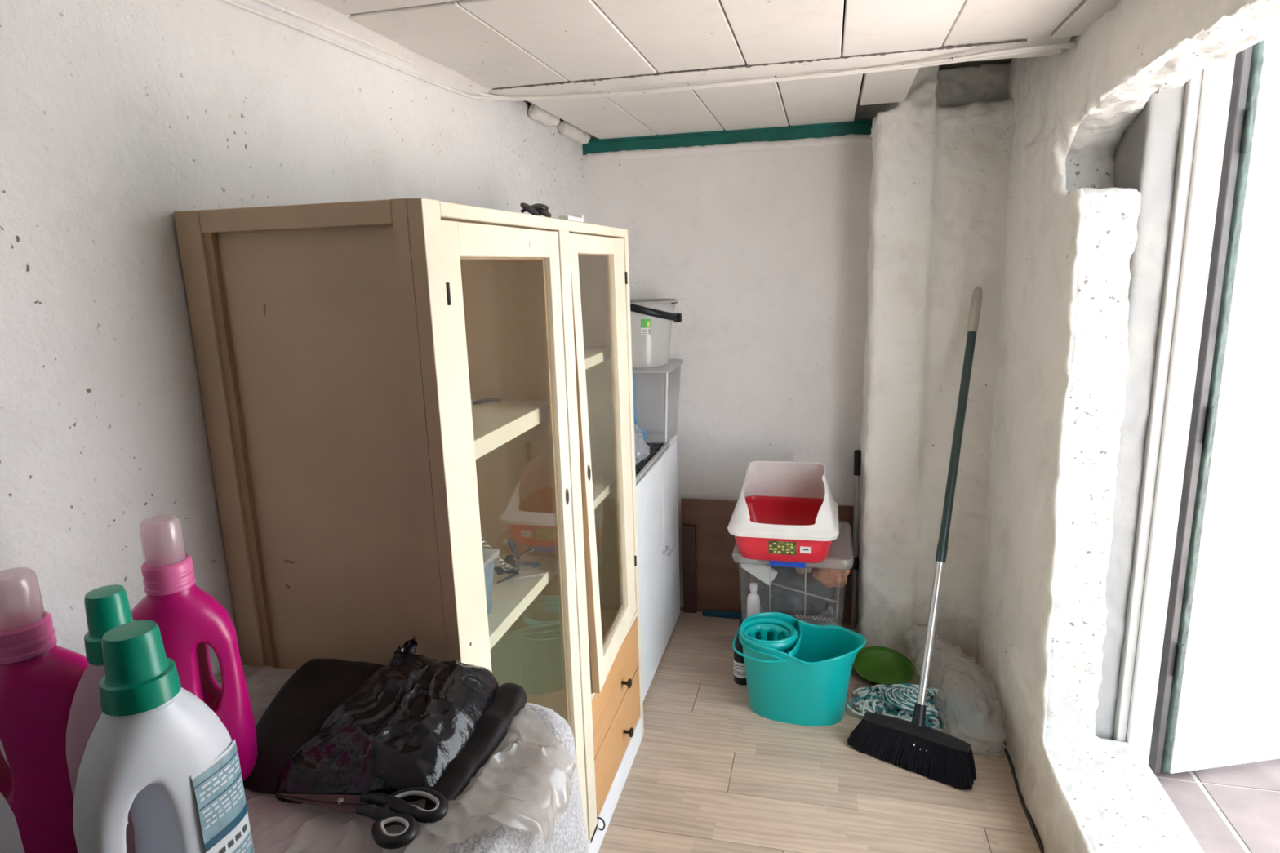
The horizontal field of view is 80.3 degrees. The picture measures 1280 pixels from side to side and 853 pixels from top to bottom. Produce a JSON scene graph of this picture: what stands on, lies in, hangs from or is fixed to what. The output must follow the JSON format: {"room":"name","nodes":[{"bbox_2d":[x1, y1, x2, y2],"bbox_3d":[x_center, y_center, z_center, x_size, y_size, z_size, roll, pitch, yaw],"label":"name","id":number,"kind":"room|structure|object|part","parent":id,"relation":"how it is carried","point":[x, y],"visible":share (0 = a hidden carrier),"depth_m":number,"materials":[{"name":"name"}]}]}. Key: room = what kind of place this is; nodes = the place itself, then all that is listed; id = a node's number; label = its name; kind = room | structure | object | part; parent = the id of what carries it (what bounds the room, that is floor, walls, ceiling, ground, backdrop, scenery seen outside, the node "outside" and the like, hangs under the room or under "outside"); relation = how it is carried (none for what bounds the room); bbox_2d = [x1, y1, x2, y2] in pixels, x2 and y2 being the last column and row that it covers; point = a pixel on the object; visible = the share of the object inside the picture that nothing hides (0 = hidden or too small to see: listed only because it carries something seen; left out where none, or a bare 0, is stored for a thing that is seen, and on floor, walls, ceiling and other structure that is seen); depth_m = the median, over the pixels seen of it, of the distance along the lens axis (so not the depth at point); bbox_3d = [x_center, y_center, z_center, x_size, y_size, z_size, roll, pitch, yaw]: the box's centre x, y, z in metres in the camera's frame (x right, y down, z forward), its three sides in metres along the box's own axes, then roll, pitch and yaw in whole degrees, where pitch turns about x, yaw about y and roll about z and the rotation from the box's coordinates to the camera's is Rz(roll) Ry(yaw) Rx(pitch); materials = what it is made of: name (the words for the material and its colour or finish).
{"room":"utility room","nodes":[
{"label":"utility room","id":0,"kind":"room"},
{"bbox_2d":[0,0,585,764],"bbox_3d":[-0.818,0.248,1.046,0.126,2.130,4.899,1,12,14],"label":"wall","id":1,"kind":"structure","parent":0,"point":[117,117],"depth_m":1.11,"materials":[{"name":"white paint"}]},
{"bbox_2d":[219,0,1073,100],"bbox_3d":[-0.055,-0.566,0.598,1.536,0.115,3.145,1,12,14],"label":"cable","id":2,"kind":"object","parent":1,"relation":"attached to","point":[233,2],"visible":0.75,"depth_m":1.87,"materials":[{"name":"paint"}]},
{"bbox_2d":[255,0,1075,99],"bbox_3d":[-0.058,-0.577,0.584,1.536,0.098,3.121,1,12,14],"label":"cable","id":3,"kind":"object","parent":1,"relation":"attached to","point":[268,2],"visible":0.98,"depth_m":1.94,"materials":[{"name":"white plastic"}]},
{"bbox_2d":[268,0,1121,144],"bbox_3d":[0.081,-0.729,0.651,2.014,0.350,5.019,1,12,14],"label":"ceiling","id":4,"kind":"structure","parent":0,"point":[498,47],"depth_m":1.78,"materials":[{"name":"paint"}]},
{"bbox_2d":[582,142,872,621],"bbox_3d":[0.632,-0.148,3.138,1.794,1.950,0.128,1,12,14],"label":"wall","id":5,"kind":"structure","parent":0,"point":[762,255],"depth_m":3.06,"materials":[{"name":"white paint"}]},
{"bbox_2d":[582,119,872,155],"bbox_3d":[0.429,-1.123,2.993,1.427,0.079,0.166,1,12,14],"label":"beam","id":6,"kind":"structure","parent":5,"relation":"attached to","point":[864,126],"depth_m":2.94,"materials":[{"name":"green metal"}]},
{"bbox_2d":[586,133,872,162],"bbox_3d":[0.324,-1.080,2.945,1.107,0.043,0.015,1,12,14],"label":"trim","id":7,"kind":"structure","parent":5,"relation":"attached to","point":[850,138],"depth_m":2.93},
{"bbox_2d":[597,607,1043,852],"bbox_3d":[-0.002,1.335,1.083,1.694,0.060,4.899,1,12,14],"label":"floor","id":8,"kind":"structure","parent":0,"point":[708,773],"depth_m":2.23,"materials":[{"name":"brown wood"}]},
{"bbox_2d":[173,197,644,852],"bbox_3d":[-0.336,0.331,1.815,0.448,1.620,1.150,1,12,14],"label":"wardrobe","id":9,"kind":"object","parent":8,"relation":"on","point":[344,351],"depth_m":1.25,"materials":[{"name":"beige paint"}]},
{"bbox_3d":[-0.508,-0.310,1.123,0.327,0.034,0.021,1,12,14],"label":"rail","id":10,"kind":"part","parent":9,"relation":"part of","materials":[{"name":"beige paint"}]},
{"bbox_3d":[-0.484,0.427,1.287,0.330,1.480,0.006,1,12,14],"label":"panel","id":11,"kind":"part","parent":9,"relation":"part of","materials":[{"name":"beige paint"}]},
{"bbox_2d":[472,398,500,404],"bbox_3d":[-0.348,-0.059,1.717,0.063,0.010,0.027,-6,13,-21],"label":"scrap","id":12,"kind":"object","parent":9,"relation":"on","point":[482,400],"visible":1,"depth_m":1.72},
{"bbox_2d":[482,554,494,615],"bbox_3d":[-0.397,0.330,1.424,0.180,0.123,0.270,1,12,14],"label":"tub","id":13,"kind":"object","parent":9,"relation":"on","point":[488,560],"visible":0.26,"depth_m":1.50,"materials":[{"name":"blue plastic"}]},
{"bbox_2d":[471,400,549,460],"bbox_3d":[-0.440,0.015,1.491,0.362,0.035,0.571,1,12,14],"label":"shelf","id":14,"kind":"object","parent":9,"relation":"attached to","point":[495,424],"depth_m":1.55,"materials":[{"name":"beige paint"}]},
{"bbox_2d":[481,537,541,583],"bbox_3d":[-0.285,0.275,1.604,0.101,0.158,0.198,1,12,14],"label":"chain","id":15,"kind":"object","parent":9,"relation":"on","point":[516,564],"visible":0.94,"depth_m":1.66,"materials":[{"name":"metal"}]},
{"bbox_3d":[-0.221,0.367,1.518,0.019,1.485,0.514,1,12,14],"label":"door","id":16,"kind":"part","parent":9,"relation":"part of","materials":[{"name":"beige paint"}]},
{"bbox_3d":[-0.385,-0.437,1.659,0.394,0.014,1.105,1,12,14],"label":"panel","id":17,"kind":"part","parent":9,"relation":"part of","materials":[{"name":"beige paint"}]},
{"bbox_2d":[482,552,557,649],"bbox_3d":[-0.429,0.378,1.567,0.362,0.027,0.571,1,12,14],"label":"shelf","id":18,"kind":"object","parent":9,"relation":"attached to","point":[511,597],"depth_m":1.63,"materials":[{"name":"beige paint"}]},
{"bbox_3d":[-0.179,-0.430,1.619,0.024,0.022,1.065,1,12,14],"label":"rail","id":19,"kind":"part","parent":9,"relation":"part of","materials":[{"name":"beige paint"}]},
{"bbox_2d":[520,202,551,217],"bbox_3d":[-0.245,-0.456,1.610,0.092,0.030,0.164,1,12,14],"label":"sunglasses","id":20,"kind":"object","parent":9,"relation":"on","point":[537,209],"visible":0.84,"depth_m":1.57,"materials":[{"name":"black plastic"}]},
{"bbox_3d":[-0.162,0.157,1.695,0.003,0.038,0.017,1,12,14],"label":"keyhole plate","id":21,"kind":"part","parent":9,"relation":"part of","materials":[{"name":"brown metal"}]},
{"bbox_3d":[-0.157,-0.479,1.747,0.024,0.018,0.112,1,12,14],"label":"plastic strip","id":22,"kind":"part","parent":9,"relation":"part of","materials":[{"name":"white plastic"}]},
{"bbox_3d":[-0.121,0.110,1.811,0.004,0.038,0.017,1,12,13],"label":"keyhole plate","id":23,"kind":"part","parent":9,"relation":"part of","materials":[{"name":"brown metal"}]},
{"bbox_2d":[583,346,611,369],"bbox_3d":[-0.309,-0.168,2.011,0.362,0.027,0.518,1,12,14],"label":"shelf","id":24,"kind":"object","parent":9,"relation":"attached to","point":[593,356],"depth_m":2.09,"materials":[{"name":"beige paint"}]},
{"bbox_3d":[-0.218,0.222,2.357,0.374,1.602,0.020,1,12,14],"label":"panel","id":25,"kind":"part","parent":9,"relation":"part of","materials":[{"name":"beige paint"}]},
{"bbox_3d":[-0.082,0.071,2.013,0.043,1.119,0.473,1,12,14],"label":"door","id":26,"kind":"part","parent":9,"relation":"part of","materials":[{"name":"beige paint"}]},
{"bbox_2d":[591,473,616,509],"bbox_3d":[-0.298,0.207,2.090,0.362,0.025,0.518,1,12,14],"label":"shelf","id":27,"kind":"object","parent":9,"relation":"attached to","point":[602,483],"depth_m":2.19,"materials":[{"name":"beige paint"}]},
{"bbox_3d":[-0.076,0.630,2.134,0.024,0.016,0.482,1,12,14],"label":"rail","id":28,"kind":"part","parent":9,"relation":"part of","materials":[{"name":"beige paint"}]},
{"bbox_3d":[-0.072,0.721,2.153,0.019,0.164,0.478,1,12,14],"label":"drawer","id":29,"kind":"part","parent":9,"relation":"part of","materials":[{"name":"brown wood"}]},
{"bbox_3d":[-0.133,1.083,1.940,0.024,0.085,1.065,1,12,14],"label":"rail","id":30,"kind":"part","parent":9,"relation":"part of","materials":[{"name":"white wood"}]},
{"bbox_3d":[-0.067,0.891,2.189,0.019,0.172,0.478,1,12,14],"label":"drawer","id":31,"kind":"part","parent":9,"relation":"part of","materials":[{"name":"brown wood"}]},
{"bbox_3d":[-0.038,0.741,2.189,0.030,0.027,0.027,1,12,14],"label":"knob","id":32,"kind":"part","parent":9,"relation":"part of","materials":[{"name":"metal"}]},
{"bbox_3d":[-0.034,0.895,2.222,0.030,0.027,0.027,1,12,14],"label":"knob","id":33,"kind":"part","parent":9,"relation":"part of","materials":[{"name":"metal"}]},
{"bbox_2d":[635,434,679,702],"bbox_3d":[-0.103,0.516,2.859,0.410,0.812,0.845,1,12,14],"label":"base cabinet","id":34,"kind":"object","parent":8,"relation":"on","point":[656,493],"visible":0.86,"depth_m":2.83,"materials":[{"name":"white wood"}]},
{"bbox_3d":[0.022,0.549,2.679,0.018,0.774,0.531,1,12,14],"label":"door","id":35,"kind":"part","parent":34,"relation":"part of","materials":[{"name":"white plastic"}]},
{"bbox_2d":[635,440,670,485],"bbox_3d":[-0.054,0.124,2.690,0.210,0.022,0.570,1,12,14],"label":"tray","id":36,"kind":"object","parent":34,"relation":"on","point":[657,448],"visible":0.19,"depth_m":2.71,"materials":[{"name":"grey plastic"}]},
{"bbox_2d":[634,423,649,465],"bbox_3d":[-0.046,0.051,2.624,0.146,0.147,0.271,1,12,14],"label":"bag","id":37,"kind":"object","parent":36,"relation":"on","point":[642,449],"visible":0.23,"depth_m":2.59,"materials":[{"name":"white plastic"}]},
{"bbox_2d":[631,359,683,443],"bbox_3d":[-0.038,-0.101,3.074,0.390,0.304,0.316,1,12,14],"label":"clear box","id":38,"kind":"object","parent":34,"relation":"on","point":[673,372],"visible":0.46,"depth_m":3.00,"materials":[{"name":"plastic"}]},
{"bbox_2d":[632,371,646,439],"bbox_3d":[-0.017,-0.081,3.004,0.075,0.281,0.050,1,12,14],"label":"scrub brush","id":39,"kind":"object","parent":38,"relation":"in","point":[634,394],"visible":0.34,"depth_m":2.99,"materials":[{"name":"blue plastic"}]},
{"bbox_3d":[-0.026,-0.098,2.998,0.058,0.244,0.040,1,12,14],"label":"handle","id":40,"kind":"part","parent":39,"relation":"part of","materials":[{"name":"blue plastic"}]},
{"bbox_2d":[630,297,682,363],"bbox_3d":[0.007,-0.384,2.990,0.321,0.282,0.301,1,12,14],"label":"bucket","id":41,"kind":"object","parent":38,"relation":"on","point":[635,304],"visible":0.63,"depth_m":2.86,"materials":[{"name":"plastic"}]},
{"bbox_3d":[-0.021,-0.452,2.903,0.306,0.110,0.150,1,12,14],"label":"handle","id":42,"kind":"part","parent":41,"relation":"part of","materials":[{"name":"black plastic"}]},
{"bbox_3d":[-0.042,-0.242,3.044,0.390,0.016,0.316,1,12,14],"label":"lid","id":43,"kind":"part","parent":38,"relation":"part of","materials":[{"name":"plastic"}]},
{"bbox_3d":[0.102,0.482,2.895,0.031,0.026,0.026,1,12,14],"label":"knob","id":44,"kind":"part","parent":34,"relation":"part of","materials":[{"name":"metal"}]},
{"bbox_3d":[0.115,0.471,2.949,0.031,0.026,0.026,1,12,14],"label":"knob","id":45,"kind":"part","parent":34,"relation":"part of","materials":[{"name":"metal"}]},
{"bbox_3d":[0.120,0.462,3.074,0.018,0.774,0.296,1,12,14],"label":"door","id":46,"kind":"part","parent":34,"relation":"part of","materials":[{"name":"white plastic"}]},
{"bbox_2d":[682,524,697,613],"bbox_3d":[0.216,0.623,3.303,0.055,0.400,0.019,1,12,14],"label":"board","id":47,"kind":"object","parent":8,"relation":"on","point":[689,550],"visible":1,"depth_m":3.29,"materials":[{"name":"brown wood"}]},
{"bbox_2d":[702,609,741,618],"bbox_3d":[0.355,0.814,3.287,0.170,0.025,0.020,1,12,14],"label":"floor strip","id":48,"kind":"object","parent":8,"relation":"on","point":[709,613],"visible":0.9,"depth_m":3.28,"materials":[{"name":"blue plastic"}]},
{"bbox_2d":[733,620,746,685],"bbox_3d":[0.373,0.817,2.757,0.068,0.236,0.068,1,12,14],"label":"bottle","id":49,"kind":"object","parent":8,"relation":"on","point":[740,676],"visible":0.5,"depth_m":2.74,"materials":[{"name":"black plastic"}]},
{"bbox_2d":[681,497,853,623],"bbox_3d":[0.538,0.570,3.234,0.720,0.513,0.018,1,12,14],"label":"board","id":50,"kind":"object","parent":8,"relation":"on","point":[717,575],"visible":0.32,"depth_m":3.26,"materials":[{"name":"brown wood"}]},
{"bbox_2d":[732,524,853,626],"bbox_3d":[0.591,0.648,2.931,0.428,0.480,0.440,1,12,14],"label":"storage box","id":51,"kind":"object","parent":8,"relation":"on","point":[744,584],"visible":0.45,"depth_m":2.87,"materials":[{"name":"plastic"}]},
{"bbox_2d":[740,557,777,585],"bbox_3d":[0.436,0.524,2.793,0.137,0.117,0.024,1,12,14],"label":"packet","id":52,"kind":"object","parent":51,"relation":"in","point":[761,571],"visible":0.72,"depth_m":2.78,"materials":[{"name":"plastic"}]},
{"bbox_2d":[727,461,839,563],"bbox_3d":[0.530,0.303,2.779,0.380,0.273,0.420,1,12,14],"label":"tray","id":53,"kind":"object","parent":51,"relation":"on","point":[784,511],"visible":1,"depth_m":2.87,"materials":[{"name":"red plastic"}]},
{"bbox_2d":[733,495,831,563],"bbox_3d":[0.533,0.374,2.794,0.347,0.127,0.387,1,12,14],"label":"tray","id":54,"kind":"object","parent":53,"relation":"on","point":[782,528],"depth_m":2.64,"materials":[{"name":"red plastic"}]},
{"bbox_3d":[0.585,0.435,2.889,0.428,0.037,0.432,1,12,14],"label":"lid","id":55,"kind":"part","parent":51,"relation":"part of","materials":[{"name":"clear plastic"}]},
{"bbox_2d":[760,604,834,625],"bbox_3d":[0.597,0.802,2.958,0.331,0.181,0.327,1,12,14],"label":"pile","id":56,"kind":"object","parent":51,"relation":"in","point":[829,613],"visible":0.06,"depth_m":2.91,"materials":[{"name":"grey fabric"}]},
{"bbox_2d":[746,582,759,617],"bbox_3d":[0.425,0.659,2.841,0.048,0.152,0.048,1,12,14],"label":"bottle","id":57,"kind":"object","parent":56,"relation":"on","point":[753,599],"visible":0.82,"depth_m":2.82,"materials":[{"name":"white plastic"}]},
{"bbox_2d":[758,564,833,619],"bbox_3d":[0.599,0.617,2.933,0.289,0.211,0.233,1,12,14],"label":"bundle","id":58,"kind":"object","parent":56,"relation":"on","point":[774,598],"visible":0.69,"depth_m":2.87,"materials":[{"name":"grey fabric"}]},
{"bbox_2d":[794,562,813,574],"bbox_3d":[0.599,0.505,2.785,0.070,0.072,0.069,1,12,14],"label":"pouch","id":59,"kind":"object","parent":51,"relation":"in","point":[808,568],"visible":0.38,"depth_m":2.76,"materials":[{"name":"beige plastic"}]},
{"bbox_2d":[771,582,836,602],"bbox_3d":[0.599,0.609,2.782,0.237,0.058,0.008,2,12,16],"label":"rod","id":60,"kind":"object","parent":51,"relation":"in","point":[772,584],"visible":1,"depth_m":2.78,"materials":[{"name":"metal"}]},
{"bbox_2d":[795,614,834,621],"bbox_3d":[0.640,0.704,2.787,0.140,0.016,0.016,1,12,14],"label":"coiled cord","id":61,"kind":"object","parent":51,"relation":"in","point":[800,615],"visible":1,"depth_m":2.79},
{"bbox_2d":[812,558,849,588],"bbox_3d":[0.701,0.537,2.788,0.134,0.111,0.118,1,12,14],"label":"pouch","id":62,"kind":"object","parent":51,"relation":"in","point":[830,578],"visible":0.93,"depth_m":2.75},
{"bbox_2d":[732,612,866,726],"bbox_3d":[0.538,0.827,2.581,0.434,0.281,0.300,2,13,18],"label":"bucket","id":63,"kind":"object","parent":8,"relation":"on","point":[797,672],"visible":1,"depth_m":2.50,"materials":[{"name":"teal plastic"}]},
{"bbox_3d":[0.420,0.727,2.597,0.193,0.012,0.300,2,13,18],"label":"bucket handle","id":64,"kind":"part","parent":63,"relation":"part of","materials":[{"name":"teal plastic"}]},
{"bbox_2d":[739,617,796,653],"bbox_3d":[0.436,0.744,2.592,0.194,0.112,0.177,2,13,18],"label":"basket","id":65,"kind":"object","parent":63,"relation":"on","point":[755,630],"depth_m":2.61,"materials":[{"name":"teal plastic"}]},
{"bbox_2d":[850,449,861,629],"bbox_3d":[0.879,0.465,3.076,0.042,0.762,0.030,1,12,14],"label":"pole","id":66,"kind":"object","parent":8,"relation":"on","point":[857,453],"visible":0.87,"depth_m":3.06,"materials":[{"name":"metal"}]},
{"bbox_2d":[852,646,915,684],"bbox_3d":[0.889,0.888,2.782,0.222,0.052,0.248,0,12,6],"label":"bowl","id":67,"kind":"object","parent":8,"relation":"on","point":[879,665],"visible":0.94,"depth_m":2.82,"materials":[{"name":"plastic"}]},
{"bbox_2d":[846,683,951,731],"bbox_3d":[0.863,0.907,2.538,0.335,0.105,0.265,1,12,14],"label":"mop","id":68,"kind":"object","parent":8,"relation":"on","point":[898,700],"visible":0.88,"depth_m":2.50,"materials":[{"name":"white fabric"}]},
{"bbox_2d":[847,286,982,790],"bbox_3d":[0.978,0.283,2.383,0.381,1.400,0.675,8,15,38],"label":"broom","id":69,"kind":"object","parent":8,"relation":"on","point":[935,755],"visible":1,"depth_m":2.31,"materials":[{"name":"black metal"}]},
{"bbox_2d":[911,702,926,727],"bbox_3d":[0.840,0.886,2.297,0.050,0.090,0.068,1,12,14],"label":"socket","id":70,"kind":"object","parent":69,"relation":"attached to","point":[918,716],"depth_m":2.29,"materials":[{"name":"black plastic"}]},
{"bbox_2d":[903,624,1006,757],"bbox_3d":[1.070,0.864,2.548,0.224,0.188,0.583,-1,12,2],"label":"plastic bag","id":71,"kind":"object","parent":8,"relation":"on","point":[946,643],"depth_m":2.51,"materials":[{"name":"grey plastic"}]},
{"bbox_3d":[1.012,0.783,2.781,0.027,0.037,0.034,1,12,14],"label":"blue cap","id":72,"kind":"part","parent":71,"relation":"part of","materials":[{"name":"plastic"}]},
{"bbox_2d":[945,692,986,729],"bbox_3d":[1.065,0.936,2.468,0.076,0.093,0.197,-2,12,-3],"label":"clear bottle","id":73,"kind":"object","parent":71,"relation":"in","point":[957,692],"visible":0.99,"depth_m":2.46,"materials":[{"name":"plastic"}]},
{"bbox_3d":[-0.488,0.928,0.901,0.595,0.840,0.815,1,12,14],"label":"table","id":74,"kind":"object","parent":8,"relation":"on","visible":0},
{"bbox_2d":[441,702,588,852],"bbox_3d":[-0.465,0.783,0.869,0.656,0.589,0.873,1,12,14],"label":"towel","id":75,"kind":"object","parent":74,"relation":"on","point":[570,836],"visible":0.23,"depth_m":1.03,"materials":[{"name":"white fabric"}]},
{"bbox_2d":[214,665,575,852],"bbox_3d":[-0.466,0.515,0.812,0.641,0.081,0.828,1,12,14],"label":"plastic sheet","id":76,"kind":"object","parent":75,"relation":"on","point":[525,784],"visible":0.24,"depth_m":0.92,"materials":[{"name":"white plastic"}]},
{"bbox_2d":[0,791,25,852],"bbox_3d":[-0.613,0.364,0.635,0.084,0.321,0.144,7,15,35],"label":"detergent bottle","id":77,"kind":"object","parent":76,"relation":"on","point":[11,842],"visible":1,"depth_m":0.67,"materials":[{"name":"white plastic"}]},
{"bbox_2d":[0,567,88,852],"bbox_3d":[-0.636,0.318,0.806,0.137,0.343,0.090,-6,13,-18],"label":"detergent bottle","id":78,"kind":"object","parent":76,"relation":"on","point":[40,678],"visible":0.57,"depth_m":0.78,"materials":[{"name":"plastic"}]},
{"bbox_2d":[65,584,137,852],"bbox_3d":[-0.539,0.325,0.804,0.113,0.323,0.074,-7,13,-23],"label":"detergent bottle","id":79,"kind":"object","parent":76,"relation":"on","point":[107,607],"visible":0.21,"depth_m":0.76,"materials":[{"name":"white plastic"}]},
{"bbox_2d":[73,620,253,852],"bbox_3d":[-0.457,0.341,0.721,0.087,0.321,0.146,3,13,22],"label":"detergent bottle","id":80,"kind":"object","parent":76,"relation":"on","point":[156,752],"visible":1,"depth_m":0.69,"materials":[{"name":"white plastic"}]},
{"bbox_2d":[130,514,257,781],"bbox_3d":[-0.569,0.282,0.944,0.134,0.351,0.088,-5,12,-14],"label":"detergent bottle","id":81,"kind":"object","parent":76,"relation":"on","point":[189,620],"visible":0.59,"depth_m":0.93,"materials":[{"name":"plastic"}]},
{"bbox_2d":[242,658,384,794],"bbox_3d":[-0.459,0.407,1.091,0.192,0.043,0.306,-2,12,-2],"label":"cloth","id":82,"kind":"object","parent":76,"relation":"on","point":[310,695],"visible":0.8,"depth_m":1.08,"materials":[{"name":"black fabric"}]},
{"bbox_2d":[276,786,448,849],"bbox_3d":[-0.337,0.453,0.899,0.221,0.015,0.095,1,12,14],"label":"scissors","id":83,"kind":"object","parent":76,"relation":"on","point":[391,810],"visible":1,"depth_m":0.89,"materials":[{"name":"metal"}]},
{"bbox_3d":[-0.383,0.453,0.913,0.126,0.002,0.014,1,12,13],"label":"blade","id":84,"kind":"part","parent":83,"relation":"part of","materials":[{"name":"silver metal"}]},
{"bbox_3d":[-0.385,0.450,0.918,0.118,0.002,0.014,-1,12,4],"label":"blade","id":85,"kind":"part","parent":83,"relation":"part of","materials":[{"name":"silver metal"}]},
{"bbox_3d":[-0.279,0.459,0.862,0.057,0.013,0.050,1,12,14],"label":"handle","id":86,"kind":"part","parent":83,"relation":"part of","materials":[{"name":"black plastic"}]},
{"bbox_3d":[-0.265,0.449,0.904,0.083,0.013,0.050,1,12,14],"label":"handle","id":87,"kind":"part","parent":83,"relation":"part of","materials":[{"name":"black plastic"}]},
{"bbox_2d":[274,635,527,810],"bbox_3d":[-0.316,0.393,1.043,0.258,0.082,0.297,1,12,14],"label":"crumpled bag","id":88,"kind":"object","parent":76,"relation":"on","point":[418,720],"visible":0.97,"depth_m":0.99,"materials":[{"name":"black plastic"}]},
{"bbox_2d":[856,62,1015,666],"bbox_3d":[1.108,-0.180,2.823,0.543,2.153,0.397,1,12,14],"label":"wall pillar","id":89,"kind":"structure","parent":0,"point":[942,153],"depth_m":2.65,"materials":[{"name":"white paint"}]},
{"bbox_2d":[976,0,1279,852],"bbox_3d":[0.847,0.298,0.624,0.273,2.149,4.880,1,12,14],"label":"wall","id":90,"kind":"structure","parent":0,"point":[1060,394],"depth_m":1.91,"materials":[{"name":"white paint"}]},
{"bbox_2d":[981,685,1044,852],"bbox_3d":[0.721,1.363,0.700,0.018,0.012,4.200,1,12,14],"label":"baseboard","id":91,"kind":"structure","parent":90,"relation":"attached to","point":[1012,769],"depth_m":2.18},
{"bbox_2d":[1094,26,1279,852],"bbox_3d":[1.152,0.074,1.440,0.191,1.910,1.446,1,12,14],"label":"door frame","id":92,"kind":"structure","parent":90,"relation":"in","point":[1171,152],"depth_m":1.80,"materials":[{"name":"plaster"},{"name":"white paint"},{"name":"painted wood"}]},
{"bbox_3d":[1.182,1.009,1.509,0.051,0.050,1.200,1,12,14],"label":"threshold rail","id":93,"kind":"part","parent":92,"relation":"part of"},
{"bbox_3d":[1.288,0.034,1.850,0.055,1.810,0.095,1,12,14],"label":"frame","id":94,"kind":"part","parent":92,"relation":"part of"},
{"bbox_2d":[1148,38,1279,773],"bbox_3d":[1.708,0.016,1.848,0.827,1.760,0.059,-3,12,-7],"label":"metal door","id":95,"kind":"structure","parent":92,"relation":"attached to","point":[1218,700],"depth_m":1.82,"materials":[{"name":"white metal"}]},
{"bbox_2d":[1266,31,1279,38],"bbox_3d":[1.511,-0.094,2.396,0.200,2.100,1.100,1,12,14],"label":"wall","id":96,"kind":"structure","parent":0,"point":[1277,35],"depth_m":1.68,"materials":[{"name":"white paint"}]},
{"label":"outside","id":97,"kind":"structure","parent":0,"visible":0},
{"bbox_2d":[1154,758,1279,852],"bbox_3d":[4.605,1.267,0.717,7.340,0.351,15.000,1,12,14],"label":"floor","id":98,"kind":"structure","parent":97,"point":[1233,808],"depth_m":1.88,"materials":[{"name":"tile"}]}
]}

